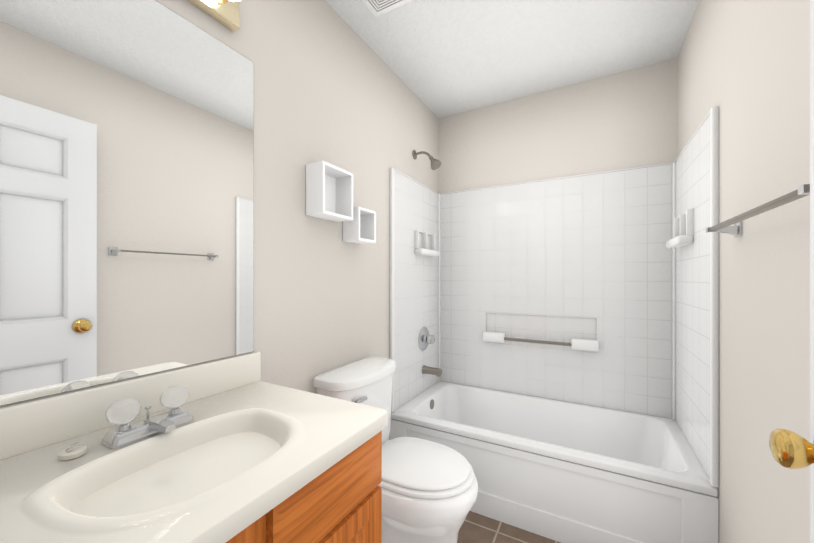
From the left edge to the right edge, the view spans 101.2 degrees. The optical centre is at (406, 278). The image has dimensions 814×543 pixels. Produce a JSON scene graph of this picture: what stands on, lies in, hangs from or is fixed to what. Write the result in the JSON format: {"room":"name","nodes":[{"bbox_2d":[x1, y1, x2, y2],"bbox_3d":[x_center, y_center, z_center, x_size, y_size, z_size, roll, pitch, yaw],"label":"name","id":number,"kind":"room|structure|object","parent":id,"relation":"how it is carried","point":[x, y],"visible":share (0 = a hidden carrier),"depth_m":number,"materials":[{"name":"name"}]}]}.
{"room":"bathroom","nodes":[
{"label":"bathroom","id":0,"kind":"room"},
{"bbox_2d":[0,0,437,439],"bbox_3d":[-0.649,-0.020,1.088,0.100,2.440,3.690,0,0,29],"label":"wall","id":1,"kind":"structure","parent":0,"point":[331,87],"depth_m":1.44,"materials":[{"name":"white paint"}]},
{"bbox_2d":[0,0,253,405],"bbox_3d":[-0.748,-0.250,0.802,0.005,1.014,0.854,0,0,29],"label":"mirror","id":2,"kind":"object","parent":1,"relation":"attached to","point":[126,189],"visible":1,"depth_m":0.84,"materials":[{"name":"grey mirror"}]},
{"bbox_2d":[187,0,239,31],"bbox_3d":[-0.700,-0.877,0.751,0.138,0.120,0.752,0,0,29],"label":"vanity light bar","id":3,"kind":"object","parent":1,"relation":"attached to","point":[226,13],"visible":1,"depth_m":1.05,"materials":[{"name":"gold metal"}]},
{"bbox_2d":[305,161,352,221],"bbox_3d":[-0.333,-0.367,1.450,0.098,0.210,0.194,0,0,29],"label":"cube shelf","id":4,"kind":"object","parent":1,"relation":"attached to","point":[328,191],"visible":1,"depth_m":1.44,"materials":[{"name":"white laminate"}]},
{"bbox_2d":[342,207,375,243],"bbox_3d":[-0.232,-0.254,1.630,0.098,0.156,0.140,0,0,29],"label":"cube shelf","id":5,"kind":"object","parent":1,"relation":"attached to","point":[360,228],"visible":0.81,"depth_m":1.60,"materials":[{"name":"white laminate"}]},
{"bbox_2d":[389,168,440,412],"bbox_3d":[0.098,0.070,2.249,0.076,1.437,0.703,0,0,29],"label":"tiled wall","id":6,"kind":"structure","parent":1,"relation":"attached to","point":[414,257],"depth_m":2.18,"materials":[{"name":"white tile"}]},
{"bbox_2d":[418,327,441,376],"bbox_3d":[0.174,0.501,2.295,0.133,0.327,0.164,0,0,29],"label":"tub faucet","id":7,"kind":"object","parent":6,"relation":"attached to","point":[425,338],"visible":1,"depth_m":2.29,"materials":[{"name":"silver metal"}]},
{"bbox_2d":[412,150,440,169],"bbox_3d":[0.133,-0.781,2.192,0.192,0.152,0.077,0,0,29],"label":"shower head","id":8,"kind":"object","parent":1,"relation":"attached to","point":[435,164],"visible":1,"depth_m":2.17},
{"bbox_2d":[457,511,559,542],"bbox_3d":[0.032,1.250,0.708,1.660,0.100,3.690,0,0,29],"label":"floor","id":9,"kind":"structure","parent":0,"point":[476,528],"depth_m":1.57,"materials":[{"name":"tile"}]},
{"bbox_2d":[0,352,387,542],"bbox_3d":[-0.499,0.730,0.671,0.562,0.940,0.872,0,0,29],"label":"bathroom vanity","id":10,"kind":"object","parent":9,"relation":"on","point":[232,450],"visible":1,"depth_m":0.71,"materials":[{"name":"white stone"}]},
{"bbox_2d":[101,385,193,448],"bbox_3d":[-0.579,0.313,0.774,0.121,0.093,0.168,0,0,29],"label":"faucet","id":11,"kind":"object","parent":10,"relation":"on","point":[158,431],"depth_m":0.75,"materials":[{"name":"silver metal"}]},
{"bbox_2d":[313,357,477,542],"bbox_3d":[-0.016,0.807,1.439,0.643,0.786,0.458,0,0,29],"label":"toilet","id":12,"kind":"object","parent":9,"relation":"on","point":[429,491],"visible":0.75,"depth_m":1.32,"materials":[{"name":"white ceramic"}]},
{"bbox_2d":[390,381,717,542],"bbox_3d":[0.705,0.995,1.917,1.454,0.410,0.717,0,0,29],"label":"bathtub","id":13,"kind":"object","parent":9,"relation":"on","point":[562,471],"visible":0.75,"depth_m":1.62,"materials":[{"name":"white ceramic"}]},
{"bbox_2d":[325,0,698,117],"bbox_3d":[0.032,-1.290,0.708,1.660,0.100,3.690,0,0,29],"label":"ceiling","id":14,"kind":"structure","parent":0,"point":[441,58],"depth_m":1.75,"materials":[{"name":"white paint"}]},
{"bbox_2d":[361,0,411,16],"bbox_3d":[-0.105,-1.231,1.423,0.225,0.016,0.225,0,0,29],"label":"ceiling vent","id":15,"kind":"object","parent":14,"relation":"in","point":[376,8],"visible":1,"depth_m":1.50,"materials":[{"name":"white plastic"}]},
{"bbox_2d":[438,57,677,193],"bbox_3d":[0.906,-0.020,2.276,1.460,2.440,0.100,0,0,29],"label":"wall","id":16,"kind":"structure","parent":0,"point":[626,119],"depth_m":2.15,"materials":[{"name":"white paint"}]},
{"bbox_2d":[441,163,672,418],"bbox_3d":[0.876,0.070,2.224,1.430,1.437,0.020,0,0,29],"label":"tile surround","id":17,"kind":"object","parent":16,"relation":"attached to","point":[569,258],"visible":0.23,"depth_m":2.14,"materials":[{"name":"white tile"}]},
{"bbox_2d":[483,331,598,351],"bbox_3d":[0.853,0.412,2.202,0.714,0.065,0.050,0,0,29],"label":"grab rail","id":18,"kind":"object","parent":17,"relation":"attached to","point":[580,344],"visible":1,"depth_m":2.14,"materials":[{"name":"white plastic"}]},
{"bbox_2d":[678,0,809,542],"bbox_3d":[0.713,-0.020,0.329,0.100,2.440,3.690,0,0,29],"label":"wall","id":19,"kind":"structure","parent":0,"point":[744,65],"depth_m":0.96,"materials":[{"name":"white paint"}]},
{"bbox_2d":[666,106,718,487],"bbox_3d":[1.307,0.070,1.575,0.076,1.437,0.703,0,0,29],"label":"tiled wall","id":20,"kind":"structure","parent":19,"relation":"attached to","point":[692,244],"depth_m":1.46,"materials":[{"name":"white tile"}]},
{"bbox_2d":[706,184,809,236],"bbox_3d":[0.896,-0.159,0.845,0.080,0.050,0.624,0,0,29],"label":"towel rail","id":21,"kind":"object","parent":19,"relation":"attached to","point":[801,191],"visible":0.96,"depth_m":0.81,"materials":[{"name":"silver metal"}]},
{"bbox_2d":[769,0,813,542],"bbox_3d":[0.446,0.173,0.158,0.152,2.030,0.842,0,0,29],"label":"door","id":22,"kind":"structure","parent":19,"relation":"in","point":[789,449],"depth_m":0.52,"materials":[{"name":"white paint"}]}
]}

